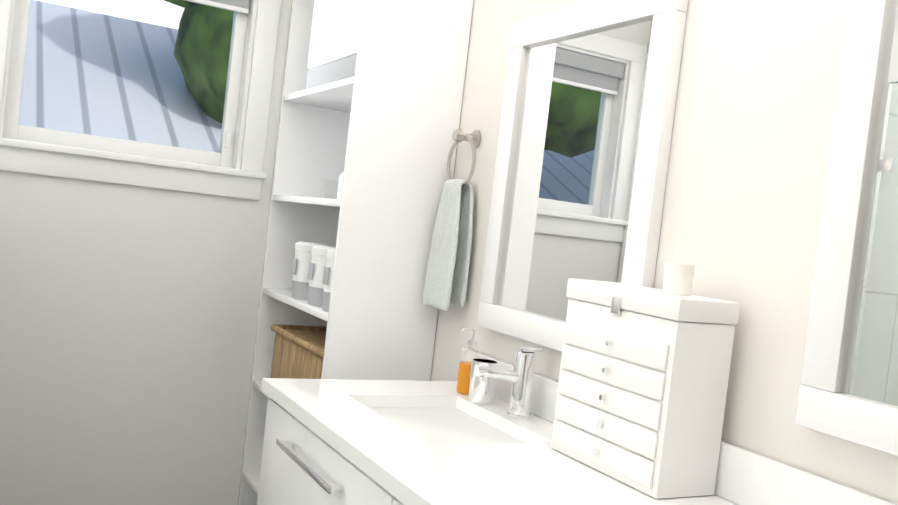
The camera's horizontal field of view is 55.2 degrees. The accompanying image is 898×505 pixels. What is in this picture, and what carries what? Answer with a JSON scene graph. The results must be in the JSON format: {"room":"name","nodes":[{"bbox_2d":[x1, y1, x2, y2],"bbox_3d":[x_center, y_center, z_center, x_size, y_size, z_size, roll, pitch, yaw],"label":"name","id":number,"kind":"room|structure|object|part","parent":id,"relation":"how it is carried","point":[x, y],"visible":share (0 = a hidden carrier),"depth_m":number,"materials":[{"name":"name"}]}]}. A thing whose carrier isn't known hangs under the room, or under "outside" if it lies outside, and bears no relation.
{"room":"bathroom","nodes":[
{"label":"bathroom","id":0,"kind":"room"},
{"bbox_2d":[0,0,291,504],"bbox_3d":[-0.874,-0.127,2.889,1.175,2.440,0.120,6,2,-28],"label":"wall","id":1,"kind":"structure","parent":0,"point":[112,302],"depth_m":2.77,"materials":[{"name":"white paint"}]},
{"bbox_2d":[2,0,247,167],"bbox_3d":[-1.024,-0.644,2.784,0.701,0.658,0.040,6,2,-28],"label":"window","id":2,"kind":"structure","parent":1,"relation":"in","point":[79,140],"depth_m":2.77,"materials":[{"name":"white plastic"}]},
{"bbox_3d":[-1.313,-0.672,2.627,0.040,0.658,0.040,6,2,-28],"label":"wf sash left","id":3,"kind":"part","parent":2,"relation":"part of","materials":[{"name":"white wood"}]},
{"bbox_2d":[29,44,60,119],"bbox_3d":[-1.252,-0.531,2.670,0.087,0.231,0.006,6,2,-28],"label":"glass","id":4,"kind":"object","parent":2,"relation":"attached to","point":[50,44],"depth_m":2.67,"materials":[{"name":"white"}]},
{"bbox_2d":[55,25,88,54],"bbox_3d":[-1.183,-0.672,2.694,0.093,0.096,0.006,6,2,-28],"label":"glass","id":5,"kind":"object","parent":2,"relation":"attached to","point":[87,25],"depth_m":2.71,"materials":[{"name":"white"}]},
{"bbox_2d":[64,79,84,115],"bbox_3d":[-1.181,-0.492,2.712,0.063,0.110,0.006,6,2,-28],"label":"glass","id":6,"kind":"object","parent":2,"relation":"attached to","point":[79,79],"depth_m":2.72,"materials":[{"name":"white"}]},
{"bbox_2d":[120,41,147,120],"bbox_3d":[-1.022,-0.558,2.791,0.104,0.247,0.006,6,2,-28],"label":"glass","id":7,"kind":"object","parent":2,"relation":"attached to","point":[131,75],"depth_m":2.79,"materials":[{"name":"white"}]},
{"bbox_2d":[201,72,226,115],"bbox_3d":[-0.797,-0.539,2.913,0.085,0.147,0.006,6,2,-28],"label":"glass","id":8,"kind":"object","parent":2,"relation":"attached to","point":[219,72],"depth_m":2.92,"materials":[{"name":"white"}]},
{"bbox_2d":[225,133,231,147],"bbox_3d":[-0.751,-0.381,2.924,0.020,0.050,0.011,6,2,-28],"label":"lock","id":9,"kind":"object","parent":2,"relation":"attached to","point":[228,139],"visible":1,"depth_m":2.92,"materials":[{"name":"white plastic"}]},
{"bbox_3d":[-0.734,-0.615,2.942,0.040,0.658,0.040,6,2,-28],"label":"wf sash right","id":10,"kind":"part","parent":2,"relation":"part of","materials":[{"name":"white wood"}]},
{"bbox_2d":[0,138,266,178],"bbox_3d":[-1.028,-0.300,2.731,0.895,0.022,0.085,6,2,-28],"label":"window sill","id":11,"kind":"structure","parent":1,"relation":"on","point":[115,156],"depth_m":2.70,"materials":[{"name":"white wood"}]},
{"bbox_2d":[0,0,280,199],"bbox_3d":[-0.987,-0.595,2.708,0.875,0.765,0.016,6,2,-28],"label":"window frame","id":12,"kind":"structure","parent":1,"relation":"in","point":[31,161],"depth_m":2.82,"materials":[{"name":"white wood"}]},
{"bbox_2d":[232,0,257,168],"bbox_3d":[-0.697,-0.617,2.928,0.012,0.670,0.099,6,2,-28],"label":"liner","id":13,"kind":"object","parent":1,"relation":"attached to","point":[244,85],"visible":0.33,"depth_m":2.89,"materials":[{"name":"white wood"}]},
{"bbox_2d":[430,0,897,504],"bbox_3d":[0.461,0.060,1.760,0.120,2.440,3.390,6,2,-28],"label":"wall","id":14,"kind":"structure","parent":0,"point":[756,96],"depth_m":1.53,"materials":[{"name":"white paint"}]},
{"bbox_2d":[423,129,480,311],"bbox_3d":[0.017,-0.095,2.396,0.078,0.509,0.160,6,2,-28],"label":"hanger","id":15,"kind":"object","parent":14,"relation":"attached to","point":[446,279],"visible":1,"depth_m":2.37,"materials":[{"name":"grey fabric"}]},
{"bbox_2d":[423,179,473,311],"bbox_3d":[0.004,-0.023,2.396,0.069,0.364,0.160,6,2,-28],"label":"towel","id":16,"kind":"object","parent":15,"relation":"hanging from","point":[446,279],"depth_m":2.37,"materials":[{"name":"grey fabric"}]},
{"bbox_3d":[0.049,-0.321,2.392,0.040,0.022,0.022,6,2,-28],"label":"post","id":17,"kind":"part","parent":15,"relation":"part of","materials":[{"name":"silver metal"}]},
{"bbox_2d":[477,0,687,351],"bbox_3d":[0.276,-0.174,1.981,0.032,0.790,0.620,6,2,-28],"label":"mirror","id":18,"kind":"object","parent":14,"relation":"attached to","point":[585,135],"visible":0.83,"depth_m":1.96,"materials":[{"name":"white mirror"}]},
{"bbox_3d":[0.146,-0.197,2.225,0.032,0.660,0.065,6,2,-28],"label":"frame","id":19,"kind":"part","parent":18,"relation":"part of","materials":[{"name":"white wood"}]},
{"bbox_3d":[0.235,0.185,1.992,0.032,0.065,0.620,6,2,-28],"label":"frame","id":20,"kind":"part","parent":18,"relation":"part of","materials":[{"name":"white wood"}]},
{"bbox_3d":[0.317,-0.534,1.970,0.032,0.065,0.620,6,2,-28],"label":"frame","id":21,"kind":"part","parent":18,"relation":"part of","materials":[{"name":"white wood"}]},
{"bbox_3d":[0.406,-0.152,1.737,0.032,0.660,0.065,6,2,-28],"label":"frame","id":22,"kind":"part","parent":18,"relation":"part of","materials":[{"name":"white wood"}]},
{"bbox_2d":[461,348,896,504],"bbox_3d":[0.455,0.377,1.558,0.020,0.091,1.774,6,2,-28],"label":"backsplash","id":23,"kind":"structure","parent":14,"relation":"attached to","point":[745,477],"depth_m":1.43,"materials":[{"name":"white stone"}]},
{"bbox_2d":[795,0,897,455],"bbox_3d":[0.753,-0.093,1.088,0.032,0.790,0.620,6,2,-28],"label":"mirror","id":24,"kind":"object","parent":14,"relation":"attached to","point":[848,389],"visible":0.96,"depth_m":1.30,"materials":[{"name":"white mirror"}]},
{"bbox_3d":[0.712,0.267,1.099,0.032,0.065,0.620,6,2,-28],"label":"frame","id":25,"kind":"part","parent":24,"relation":"part of","materials":[{"name":"white wood"}]},
{"bbox_3d":[0.755,-0.093,1.089,0.004,0.668,0.498,6,2,-28],"label":"glass","id":26,"kind":"part","parent":24,"relation":"part of","materials":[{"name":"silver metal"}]},
{"bbox_3d":[-0.534,1.237,0.710,2.660,0.060,4.490,6,2,-28],"label":"floor","id":27,"kind":"structure","parent":0,"visible":0},
{"bbox_2d":[256,387,415,504],"bbox_3d":[0.155,0.843,1.435,0.582,0.834,1.759,6,2,-28],"label":"bathroom vanity","id":28,"kind":"object","parent":27,"relation":"on","point":[300,465],"depth_m":1.78,"materials":[{"name":"white wood"}]},
{"bbox_3d":[-0.353,0.418,1.881,0.024,0.010,0.010,6,2,-28],"label":"handle post","id":29,"kind":"part","parent":28,"relation":"part of","materials":[{"name":"silver metal"}]},
{"bbox_3d":[-0.297,0.429,1.741,0.010,0.012,0.340,6,2,-28],"label":"handle","id":30,"kind":"part","parent":28,"relation":"part of","materials":[{"name":"silver metal"}]},
{"bbox_3d":[-0.288,0.639,1.765,0.018,0.520,0.726,6,2,-28],"label":"door","id":31,"kind":"part","parent":28,"relation":"part of","materials":[{"name":"white wood"}]},
{"bbox_3d":[-0.212,0.442,1.617,0.024,0.010,0.010,6,2,-28],"label":"handle post","id":32,"kind":"part","parent":28,"relation":"part of","materials":[{"name":"silver metal"}]},
{"bbox_2d":[262,378,739,504],"bbox_3d":[0.211,0.414,1.431,0.563,0.031,1.774,6,2,-28],"label":"countertop","id":33,"kind":"structure","parent":28,"relation":"on","point":[424,473],"depth_m":1.57,"materials":[{"name":"white stone"}]},
{"bbox_2d":[360,399,539,442],"bbox_3d":[-0.020,0.459,1.880,0.346,0.162,0.476,6,2,-28],"label":"sink","id":34,"kind":"object","parent":33,"relation":"in","point":[435,420],"depth_m":1.96,"materials":[{"name":"white ceramic"}]},
{"bbox_2d":[456,327,480,394],"bbox_3d":[0.050,0.272,2.174,0.065,0.166,0.055,6,2,-28],"label":"soap dispenser","id":35,"kind":"object","parent":33,"relation":"on","point":[463,378],"visible":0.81,"depth_m":2.16,"materials":[{"name":"orange"}]},
{"bbox_3d":[0.056,0.258,2.176,0.055,0.046,0.055,6,2,-28],"label":"glass","id":36,"kind":"part","parent":35,"relation":"part of","materials":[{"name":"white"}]},
{"bbox_2d":[468,358,498,404],"bbox_3d":[0.082,0.313,2.086,0.066,0.100,0.066,6,2,-28],"label":"tumbler","id":37,"kind":"object","parent":33,"relation":"on","point":[481,392],"visible":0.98,"depth_m":2.06,"materials":[{"name":"white"}]},
{"bbox_2d":[474,347,542,418],"bbox_3d":[0.131,0.293,1.946,0.169,0.159,0.054,6,2,-28],"label":"faucet","id":38,"kind":"object","parent":33,"relation":"on","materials":[{"name":"silver metal"}]},
{"bbox_2d":[551,262,739,498],"bbox_3d":[0.349,0.210,1.594,0.153,0.395,0.318,6,2,-28],"label":"jewelry box","id":39,"kind":"object","parent":33,"relation":"on","point":[642,388],"visible":1,"depth_m":1.49,"materials":[{"name":"white wood"}]},
{"bbox_3d":[0.268,0.363,1.565,0.010,0.010,0.010,6,2,-28],"label":"knob","id":40,"kind":"part","parent":39,"relation":"part of","materials":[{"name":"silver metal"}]},
{"bbox_3d":[0.274,0.313,1.563,0.010,0.010,0.010,6,2,-28],"label":"knob","id":41,"kind":"part","parent":39,"relation":"part of","materials":[{"name":"silver metal"}]},
{"bbox_3d":[0.279,0.264,1.562,0.010,0.010,0.010,6,2,-28],"label":"knob","id":42,"kind":"part","parent":39,"relation":"part of","materials":[{"name":"silver metal"}]},
{"bbox_3d":[0.275,0.364,1.569,0.006,0.046,0.286,6,2,-28],"label":"drawer","id":43,"kind":"part","parent":39,"relation":"part of","materials":[{"name":"white wood"}]},
{"bbox_3d":[0.285,0.214,1.560,0.010,0.010,0.010,6,2,-28],"label":"knob","id":44,"kind":"part","parent":39,"relation":"part of","materials":[{"name":"silver metal"}]},
{"bbox_3d":[0.280,0.314,1.567,0.006,0.046,0.286,6,2,-28],"label":"drawer","id":45,"kind":"part","parent":39,"relation":"part of","materials":[{"name":"white wood"}]},
{"bbox_3d":[0.291,0.164,1.559,0.010,0.010,0.010,6,2,-28],"label":"knob","id":46,"kind":"part","parent":39,"relation":"part of","materials":[{"name":"silver metal"}]},
{"bbox_3d":[0.286,0.264,1.565,0.006,0.046,0.286,6,2,-28],"label":"drawer","id":47,"kind":"part","parent":39,"relation":"part of","materials":[{"name":"white wood"}]},
{"bbox_3d":[0.292,0.215,1.564,0.006,0.046,0.286,6,2,-28],"label":"drawer","id":48,"kind":"part","parent":39,"relation":"part of","materials":[{"name":"white wood"}]},
{"bbox_3d":[0.297,0.165,1.562,0.006,0.046,0.286,6,2,-28],"label":"drawer","id":49,"kind":"part","parent":39,"relation":"part of","materials":[{"name":"white wood"}]},
{"bbox_3d":[0.368,0.088,1.593,0.141,0.039,0.318,6,2,-28],"label":"lid","id":50,"kind":"part","parent":39,"relation":"part of","materials":[{"name":"white wood"}]},
{"bbox_3d":[0.405,0.047,1.518,0.052,0.054,0.052,6,2,-28],"label":"candle glass","id":51,"kind":"part","parent":39,"relation":"part of","materials":[{"name":"white wax"}]},
{"bbox_2d":[238,0,473,504],"bbox_3d":[-0.339,0.135,2.737,0.332,2.050,0.687,6,2,-28],"label":"shelf unit","id":52,"kind":"object","parent":27,"relation":"on","point":[380,127],"visible":0.71,"depth_m":2.45,"materials":[{"name":"white wood"}]},
{"bbox_2d":[270,324,326,378],"bbox_3d":[-0.348,0.375,2.698,0.311,0.212,0.502,6,2,-28],"label":"wicker basket","id":53,"kind":"object","parent":52,"relation":"on","point":[298,351],"visible":0.25,"depth_m":2.67,"materials":[{"name":"brown wicker"}]},
{"bbox_2d":[291,241,327,299],"bbox_3d":[-0.442,0.058,2.728,0.110,0.178,0.110,6,2,-28],"label":"canister","id":54,"kind":"object","parent":52,"relation":"on","point":[302,259],"visible":0.58,"depth_m":2.68,"materials":[{"name":"white ceramic"}]},
{"bbox_3d":[-0.433,-0.017,2.725,0.110,0.028,0.110,6,2,-28],"label":"lid","id":55,"kind":"part","parent":54,"relation":"part of","materials":[{"name":"white ceramic"}]},
{"bbox_2d":[307,245,335,306],"bbox_3d":[-0.366,0.071,2.587,0.110,0.178,0.110,6,2,-28],"label":"canister","id":56,"kind":"object","parent":52,"relation":"on","point":[317,263],"visible":0.48,"depth_m":2.54,"materials":[{"name":"white ceramic"}]},
{"bbox_3d":[-0.358,-0.004,2.585,0.110,0.028,0.110,6,2,-28],"label":"lid","id":57,"kind":"part","parent":56,"relation":"part of","materials":[{"name":"white plastic"}]},
{"bbox_2d":[320,180,330,198],"bbox_3d":[-0.371,-0.195,2.685,0.060,0.060,0.060,5,2,-34],"label":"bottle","id":58,"kind":"object","parent":52,"relation":"on","point":[329,180],"depth_m":2.69,"materials":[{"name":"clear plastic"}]},
{"bbox_2d":[322,248,334,311],"bbox_3d":[-0.305,0.081,2.473,0.110,0.178,0.110,6,2,-28],"label":"canister","id":59,"kind":"object","parent":52,"relation":"on","point":[328,273],"visible":0.21,"depth_m":2.44,"materials":[{"name":"white ceramic"}]},
{"bbox_2d":[306,0,362,88],"bbox_3d":[-0.218,-0.640,2.641,0.294,0.300,0.454,6,2,-28],"label":"fabric bin","id":60,"kind":"object","parent":52,"relation":"on","point":[334,38],"visible":0.19,"depth_m":2.57,"materials":[{"name":"grey fabric"}]},
{"bbox_2d":[331,172,343,198],"bbox_3d":[-0.301,-0.203,2.517,0.044,0.100,0.044,5,2,-34],"label":"bottle","id":61,"kind":"object","parent":52,"relation":"on","point":[339,191],"depth_m":2.50,"materials":[{"name":"white plastic"}]},
{"bbox_3d":[-1.478,-0.186,2.561,0.205,2.440,0.120,6,2,-28],"label":"wall","id":62,"kind":"structure","parent":0,"visible":0},
{"bbox_2d":[0,0,15,137],"bbox_3d":[-1.321,-0.678,2.589,0.012,0.670,0.099,6,2,-28],"label":"liner","id":63,"kind":"object","parent":62,"relation":"attached to","point":[7,60],"visible":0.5,"depth_m":2.55,"materials":[{"name":"white"}]},
{"label":"outside","id":64,"kind":"structure","parent":0,"visible":0},
{"bbox_2d":[18,0,221,152],"bbox_3d":[-7.028,-1.269,11.303,26.000,3.000,20.620,6,2,-28],"label":"neighbouring roof","id":65,"kind":"structure","parent":64,"point":[191,117],"depth_m":6.63,"materials":[{"name":"blue"}]},
{"bbox_2d":[164,0,233,122],"bbox_3d":[-3.937,-1.989,4.599,9.190,5.378,3.595,6,2,-28],"label":"trees","id":66,"kind":"object","parent":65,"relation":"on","point":[203,33],"depth_m":6.30,"materials":[{"name":"green plant"}]},
{"bbox_3d":[-0.966,-0.935,2.731,0.697,0.062,0.051,6,2,-28],"label":"window blind","id":67,"kind":"object","parent":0,"visible":0},
{"bbox_2d":[209,0,248,8],"bbox_3d":[-0.974,-0.879,2.735,0.685,0.060,0.004,6,2,-28],"label":"fabric","id":68,"kind":"object","parent":67,"relation":"hanging from","point":[242,3],"visible":1,"depth_m":2.88,"materials":[{"name":"grey"}]},
{"bbox_2d":[185,0,248,13],"bbox_3d":[-0.978,-0.842,2.736,0.685,0.015,0.016,6,2,-28],"label":"bar","id":69,"kind":"object","parent":68,"relation":"attached to","point":[224,6],"visible":0.9,"depth_m":2.85,"materials":[{"name":"white plastic"}]}
]}

